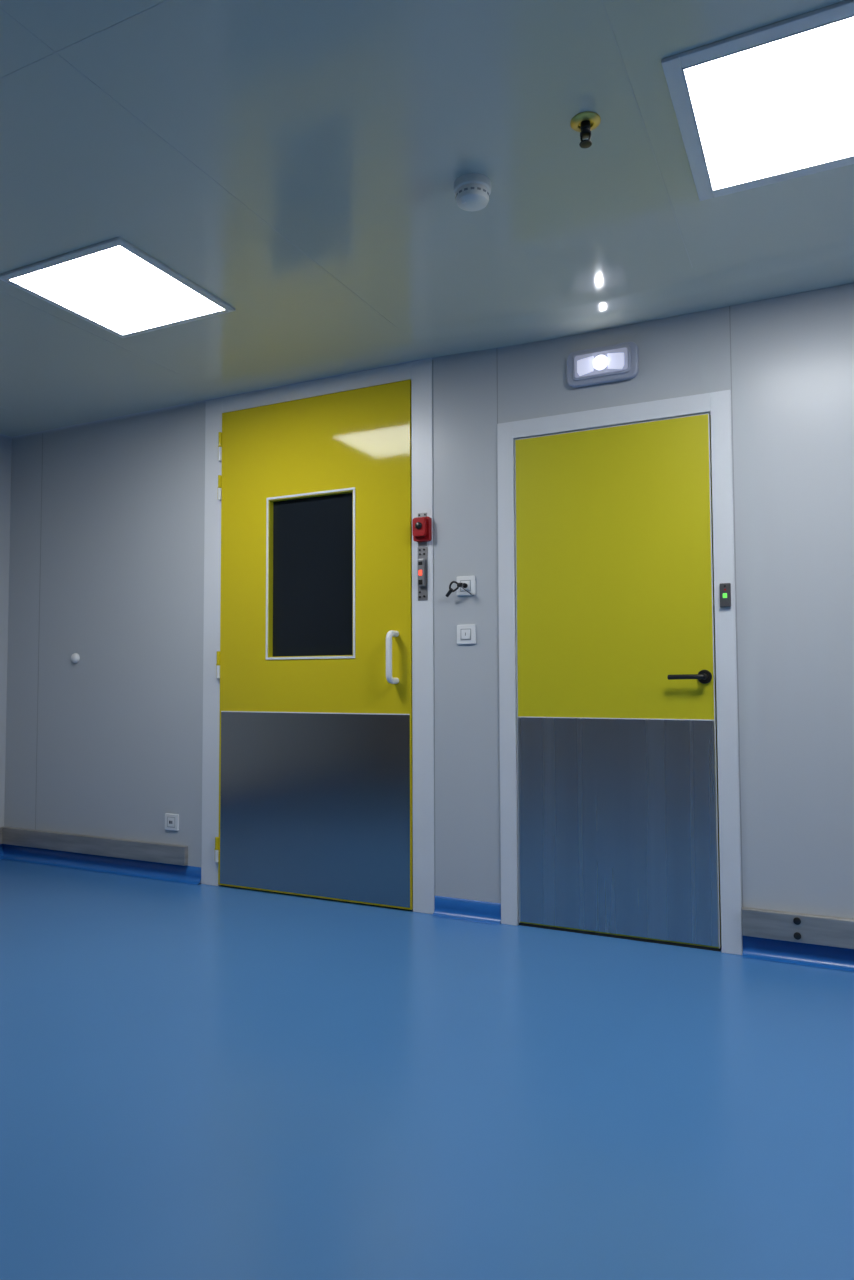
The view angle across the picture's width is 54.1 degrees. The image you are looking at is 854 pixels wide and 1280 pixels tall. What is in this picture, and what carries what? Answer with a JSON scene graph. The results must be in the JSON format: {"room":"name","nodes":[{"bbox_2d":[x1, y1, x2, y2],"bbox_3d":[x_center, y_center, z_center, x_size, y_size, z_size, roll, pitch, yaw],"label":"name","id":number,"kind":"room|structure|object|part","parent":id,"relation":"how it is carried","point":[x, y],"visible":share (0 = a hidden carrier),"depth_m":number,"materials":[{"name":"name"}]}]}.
{"room":"clean room","nodes":[
{"label":"clean room","id":0,"kind":"room"},
{"bbox_2d":[0,437,11,826],"bbox_3d":[-3.527,-0.058,3.119,0.120,2.535,4.570,-2,-3,26],"label":"wall","id":1,"kind":"structure","parent":0,"point":[5,444],"depth_m":5.03,"materials":[{"name":"paint"}]},
{"bbox_2d":[0,844,2,859],"bbox_3d":[-3.451,1.165,3.026,0.038,0.082,4.330,-2,-3,26],"label":"baseboard","id":2,"kind":"structure","parent":1,"relation":"attached to","point":[1,845],"depth_m":4.96,"materials":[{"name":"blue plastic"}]},
{"bbox_2d":[0,827,2,843],"bbox_3d":[-3.457,1.069,3.027,0.030,0.098,4.280,-2,-3,26],"label":"rail","id":3,"kind":"object","parent":1,"relation":"attached to","point":[1,828],"visible":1,"depth_m":4.94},
{"bbox_2d":[0,357,433,439],"bbox_3d":[-2.195,-1.353,2.534,2.850,0.014,4.330,-2,-3,26],"label":"trim","id":4,"kind":"structure","parent":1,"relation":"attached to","point":[202,401],"depth_m":4.62,"materials":[{"name":"paint"}]},
{"bbox_2d":[0,859,853,1279],"bbox_3d":[0.434,1.151,1.143,8.910,0.100,4.570,-2,-3,26],"label":"floor","id":5,"kind":"structure","parent":0,"point":[200,1081],"depth_m":2.11,"materials":[{"name":"blue plastic"}]},
{"bbox_2d":[0,0,853,436],"bbox_3d":[0.424,-1.472,1.270,8.910,0.118,4.570,-2,-3,26],"label":"ceiling","id":6,"kind":"structure","parent":0,"point":[349,128],"depth_m":2.53,"materials":[{"name":"white paint"}]},
{"bbox_2d":[0,237,234,337],"bbox_3d":[-1.172,-1.327,3.203,0.609,0.010,0.607,-2,-3,26],"label":"frame","id":7,"kind":"object","parent":6,"relation":"attached to","point":[116,241],"visible":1,"depth_m":3.04,"materials":[{"name":"paint"}]},
{"bbox_2d":[7,244,225,334],"bbox_3d":[-1.172,-1.326,3.203,0.557,0.010,0.555,-2,-3,26],"label":"gasket","id":8,"kind":"object","parent":7,"relation":"attached to","point":[119,244],"visible":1,"depth_m":3.06,"materials":[{"name":"white plastic"}]},
{"bbox_2d":[10,246,224,334],"bbox_3d":[-1.172,-1.326,3.203,0.549,0.010,0.547,-2,-3,26],"label":"diffuser","id":9,"kind":"object","parent":7,"relation":"attached to","point":[114,288],"visible":1,"depth_m":3.18,"materials":[{"name":"white plastic"}]},
{"bbox_2d":[0,0,692,410],"bbox_3d":[0.348,-1.439,1.111,8.670,0.003,3.980,-2,-3,26],"label":"trim","id":10,"kind":"structure","parent":6,"relation":"attached to","point":[157,5],"depth_m":2.13,"materials":[{"name":"white metal"}]},
{"bbox_2d":[454,173,490,210],"bbox_3d":[0.137,-1.337,2.512,0.112,0.066,0.112,-2,-3,26],"label":"smoke detector","id":11,"kind":"object","parent":6,"relation":"attached to","point":[472,191],"visible":1,"depth_m":2.48,"materials":[{"name":"plastic"}]},
{"bbox_2d":[570,111,600,147],"bbox_3d":[0.423,-1.352,2.229,0.080,0.066,0.080,-2,-3,26],"label":"sprinkler","id":12,"kind":"object","parent":6,"relation":"attached to","point":[585,122],"depth_m":2.22,"materials":[{"name":"yellow metal"}]},
{"bbox_2d":[661,0,853,200],"bbox_3d":[0.994,-1.385,2.158,0.645,0.010,0.648,-2,-3,26],"label":"frame","id":13,"kind":"object","parent":6,"relation":"attached to","point":[672,66],"visible":1,"depth_m":2.04,"materials":[{"name":"paint"}]},
{"bbox_2d":[682,15,853,190],"bbox_3d":[0.994,-1.385,2.158,0.561,0.010,0.564,-2,-3,26],"label":"gasket","id":14,"kind":"object","parent":13,"relation":"attached to","point":[683,69],"visible":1,"depth_m":2.02,"materials":[{"name":"white plastic"}]},
{"bbox_2d":[684,17,853,189],"bbox_3d":[0.994,-1.384,2.158,0.553,0.010,0.556,-2,-3,26],"label":"diffuser","id":15,"kind":"object","parent":13,"relation":"attached to","point":[787,104],"visible":1,"depth_m":2.15,"materials":[{"name":"white plastic"}]},
{"bbox_2d":[4,283,853,945],"bbox_3d":[1.398,-0.072,3.207,8.670,2.535,0.120,-2,-3,26],"label":"wall","id":16,"kind":"structure","parent":0,"point":[117,743],"depth_m":3.71,"materials":[{"name":"paint"}]},
{"bbox_2d":[71,653,79,662],"bbox_3d":[-2.015,0.104,4.774,0.058,0.058,0.023,-2,-3,26],"label":"door stop","id":17,"kind":"object","parent":16,"relation":"attached to","point":[75,658],"visible":1,"depth_m":4.76,"materials":[{"name":"white plastic"}]},
{"bbox_2d":[2,826,187,865],"bbox_3d":[-1.892,1.142,4.662,1.418,0.098,0.030,-2,-3,26],"label":"rail","id":18,"kind":"object","parent":16,"relation":"attached to","point":[68,842],"visible":1,"depth_m":4.61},
{"bbox_2d":[165,813,178,830],"bbox_3d":[-1.351,0.963,4.418,0.091,0.085,0.012,-2,-3,26],"label":"wall socket","id":19,"kind":"object","parent":16,"relation":"attached to","point":[171,820],"visible":1,"depth_m":4.41,"materials":[{"name":"white plastic"}]},
{"bbox_2d":[218,380,412,909],"bbox_3d":[-0.562,0.017,4.099,1.104,2.438,0.047,-2,-3,26],"label":"leaf","id":20,"kind":"object","parent":16,"relation":"attached to","point":[361,439],"visible":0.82,"depth_m":4.05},
{"bbox_2d":[220,711,409,907],"bbox_3d":[-0.567,0.788,4.039,1.086,0.875,0.004,-2,-3,26],"label":"kick plate","id":21,"kind":"object","parent":20,"relation":"attached to","point":[315,804],"depth_m":4.02,"materials":[{"name":"metal"}]},
{"bbox_3d":[-0.569,0.354,4.059,1.086,0.005,0.003,-2,-3,26],"label":"plate edge","id":22,"kind":"part","parent":21,"relation":"part of","materials":[{"name":"silver metal"}]},
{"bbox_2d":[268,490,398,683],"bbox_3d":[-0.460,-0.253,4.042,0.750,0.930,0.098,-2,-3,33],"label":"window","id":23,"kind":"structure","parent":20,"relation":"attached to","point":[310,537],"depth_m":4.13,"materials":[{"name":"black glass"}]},
{"bbox_2d":[266,487,354,659],"bbox_3d":[-0.576,-0.316,4.094,0.519,0.819,0.005,-2,-3,26],"label":"rim","id":24,"kind":"object","parent":23,"relation":"attached to","point":[352,488],"visible":1,"depth_m":4.09,"materials":[{"name":"white paint"}]},
{"bbox_3d":[-0.161,0.078,3.828,0.029,0.246,0.086,-2,-3,26],"label":"pull handle","id":25,"kind":"part","parent":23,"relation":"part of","materials":[{"name":"white plastic"}]},
{"bbox_3d":[-1.082,-0.978,4.374,0.022,0.079,0.012,-2,-3,26],"label":"hinge leaf","id":26,"kind":"object","parent":20,"relation":"attached to","visible":0},
{"bbox_2d":[218,447,221,460],"bbox_3d":[-1.081,-0.971,4.364,0.018,0.071,0.018,-2,-3,26],"label":"barrel","id":27,"kind":"object","parent":26,"relation":"attached to","point":[219,448],"visible":1,"depth_m":4.36,"materials":[{"name":"white paint"}]},
{"bbox_2d":[218,432,221,446],"bbox_3d":[-1.081,-1.049,4.368,0.018,0.074,0.018,-2,-3,26],"label":"barrel","id":28,"kind":"object","parent":26,"relation":"attached to","point":[219,433],"visible":1,"depth_m":4.36,"materials":[{"name":"yellow metal"}]},
{"bbox_3d":[-1.081,-0.767,4.363,0.022,0.067,0.012,-2,-3,26],"label":"hinge leaf","id":29,"kind":"object","parent":20,"relation":"attached to","visible":0},
{"bbox_2d":[218,488,221,499],"bbox_3d":[-1.080,-0.761,4.354,0.018,0.061,0.018,-2,-3,26],"label":"barrel","id":30,"kind":"object","parent":29,"relation":"attached to","point":[219,489],"visible":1,"depth_m":4.35,"materials":[{"name":"white paint"}]},
{"bbox_2d":[218,475,221,486],"bbox_3d":[-1.081,-0.827,4.357,0.018,0.063,0.018,-2,-3,26],"label":"barrel","id":31,"kind":"object","parent":29,"relation":"attached to","point":[219,476],"visible":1,"depth_m":4.35,"materials":[{"name":"yellow metal"}]},
{"bbox_3d":[-1.078,0.158,4.319,0.022,0.074,0.012,-2,-3,26],"label":"hinge leaf","id":32,"kind":"object","parent":20,"relation":"attached to","visible":0},
{"bbox_2d":[216,665,219,677],"bbox_3d":[-1.077,0.165,4.309,0.018,0.066,0.018,-2,-3,26],"label":"barrel","id":33,"kind":"object","parent":32,"relation":"attached to","point":[218,666],"visible":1,"depth_m":4.30,"materials":[{"name":"white paint"}]},
{"bbox_2d":[217,651,219,664],"bbox_3d":[-1.077,0.092,4.313,0.018,0.069,0.018,-2,-3,26],"label":"barrel","id":34,"kind":"object","parent":32,"relation":"attached to","point":[218,652],"visible":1,"depth_m":4.30,"materials":[{"name":"yellow metal"}]},
{"bbox_3d":[-1.074,1.097,4.274,0.022,0.066,0.012,-2,-3,26],"label":"hinge leaf","id":35,"kind":"object","parent":20,"relation":"attached to","visible":0},
{"bbox_2d":[215,850,218,861],"bbox_3d":[-1.073,1.102,4.264,0.018,0.059,0.018,-2,-3,26],"label":"barrel","id":36,"kind":"object","parent":35,"relation":"attached to","point":[216,851],"visible":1,"depth_m":4.26,"materials":[{"name":"white paint"}]},
{"bbox_2d":[215,837,218,849],"bbox_3d":[-1.073,1.038,4.267,0.018,0.061,0.018,-2,-3,26],"label":"barrel","id":37,"kind":"object","parent":35,"relation":"attached to","point":[216,838],"visible":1,"depth_m":4.26,"materials":[{"name":"yellow metal"}]},
{"bbox_2d":[201,358,434,913],"bbox_3d":[-0.549,-0.020,4.134,1.332,2.535,0.106,-2,-3,26],"label":"trim","id":38,"kind":"structure","parent":16,"relation":"attached to","point":[419,372],"depth_m":3.91,"materials":[{"name":"white paint"}]},
{"bbox_2d":[35,306,742,906],"bbox_3d":[1.075,-0.067,3.297,7.474,2.535,0.003,-2,-3,26],"label":"trim","id":39,"kind":"structure","parent":16,"relation":"attached to","point":[729,306],"depth_m":3.72,"materials":[{"name":"grey metal"}]},
{"bbox_2d":[412,513,431,546],"bbox_3d":[-0.029,-0.508,3.810,0.082,0.155,0.064,-2,-3,26],"label":"fire alarm","id":40,"kind":"object","parent":16,"relation":"attached to","point":[422,524],"visible":1,"depth_m":3.80,"materials":[{"name":"plastic"}]},
{"bbox_2d":[418,547,427,600],"bbox_3d":[-0.025,-0.305,3.821,0.050,0.246,0.025,-2,-3,26],"label":"reader","id":41,"kind":"object","parent":16,"relation":"attached to","point":[422,551],"visible":1,"depth_m":3.82,"materials":[{"name":"silver metal"}]},
{"bbox_2d":[2,844,853,971],"bbox_3d":[1.369,1.149,3.077,8.670,0.082,0.038,-2,-3,26],"label":"baseboard","id":42,"kind":"structure","parent":16,"relation":"attached to","point":[828,957],"depth_m":3.70,"materials":[{"name":"blue plastic"}]},
{"bbox_2d":[445,576,475,596],"bbox_3d":[0.143,-0.239,3.719,0.131,0.094,0.068,-2,-3,26],"label":"switch","id":43,"kind":"object","parent":16,"relation":"attached to","point":[465,584],"visible":1,"depth_m":3.72,"materials":[{"name":"white plastic"}]},
{"bbox_3d":[0.124,-0.238,3.713,0.061,0.048,0.029,-2,-3,37],"label":"key cord","id":44,"kind":"part","parent":43,"relation":"part of","materials":[{"name":"black plastic"}]},
{"bbox_3d":[0.174,-0.242,3.737,0.090,0.087,0.009,-2,-3,26],"label":"plate","id":45,"kind":"part","parent":43,"relation":"part of","materials":[{"name":"white plastic"}]},
{"bbox_2d":[457,625,475,643],"bbox_3d":[0.174,-0.025,3.724,0.090,0.086,0.014,-2,-3,26],"label":"light switch","id":46,"kind":"object","parent":16,"relation":"attached to","point":[466,634],"visible":1,"depth_m":3.72,"materials":[{"name":"white plastic"}]},
{"bbox_2d":[567,342,638,387],"bbox_3d":[0.727,-1.151,3.484,0.299,0.152,0.058,-2,-3,26],"label":"exit light","id":47,"kind":"object","parent":16,"relation":"attached to","point":[616,362],"visible":1,"depth_m":3.47,"materials":[{"name":"plastic"}]},
{"bbox_2d":[514,413,719,948],"bbox_3d":[0.755,0.153,3.440,0.817,2.088,0.003,-2,-3,26],"label":"leaf edge","id":48,"kind":"object","parent":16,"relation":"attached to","point":[706,413],"visible":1,"depth_m":3.43,"materials":[{"name":"metal"}]},
{"bbox_2d":[515,414,720,947],"bbox_3d":[0.764,0.154,3.458,0.817,2.088,0.042,-2,-3,26],"label":"leaf","id":49,"kind":"object","parent":16,"relation":"attached to","point":[613,531],"visible":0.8,"depth_m":3.44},
{"bbox_2d":[518,716,718,946],"bbox_3d":[0.758,0.755,3.409,0.806,0.871,0.004,-2,-3,26],"label":"kick plate","id":50,"kind":"object","parent":49,"relation":"attached to","point":[617,817],"depth_m":3.39,"materials":[{"name":"metal"}]},
{"bbox_3d":[0.756,0.322,3.430,0.806,0.004,0.003,-2,-3,26],"label":"plate edge","id":51,"kind":"part","parent":50,"relation":"part of","materials":[{"name":"silver metal"}]},
{"bbox_2d":[519,923,720,950],"bbox_3d":[0.766,1.203,3.404,0.817,0.011,0.031,-2,-3,26],"label":"seal","id":52,"kind":"object","parent":49,"relation":"attached to","point":[522,924],"visible":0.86,"depth_m":3.38,"materials":[{"name":"black rubber"}]},
{"bbox_2d":[698,670,711,683],"bbox_3d":[1.078,0.143,3.255,0.056,0.056,0.052,-2,-3,26],"label":"rosette","id":53,"kind":"object","parent":49,"relation":"attached to","point":[707,676],"visible":0.91,"depth_m":3.26,"materials":[{"name":"black plastic"}]},
{"bbox_2d":[667,674,702,679],"bbox_3d":[1.010,0.144,3.265,0.136,0.021,0.023,-2,-3,26],"label":"lever","id":54,"kind":"object","parent":53,"relation":"attached to","point":[679,676],"visible":1,"depth_m":3.26,"materials":[{"name":"black plastic"}]},
{"bbox_2d":[497,390,742,954],"bbox_3d":[0.777,0.122,3.482,0.975,2.179,0.112,-2,-3,26],"label":"trim","id":55,"kind":"structure","parent":16,"relation":"attached to","point":[717,404],"depth_m":3.34,"materials":[{"name":"white paint"}]},
{"bbox_2d":[720,583,730,606],"bbox_3d":[1.156,-0.174,3.239,0.040,0.093,0.019,-2,-3,26],"label":"indicator","id":56,"kind":"object","parent":16,"relation":"attached to","point":[725,588],"visible":1,"depth_m":3.23,"materials":[{"name":"green"}]},
{"bbox_2d":[742,907,853,948],"bbox_3d":[3.231,1.011,2.182,4.527,0.102,0.036,-2,-3,26],"label":"rail","id":57,"kind":"object","parent":16,"relation":"attached to","point":[831,931],"visible":1,"depth_m":3.07,"materials":[{"name":"metal"}]}
]}

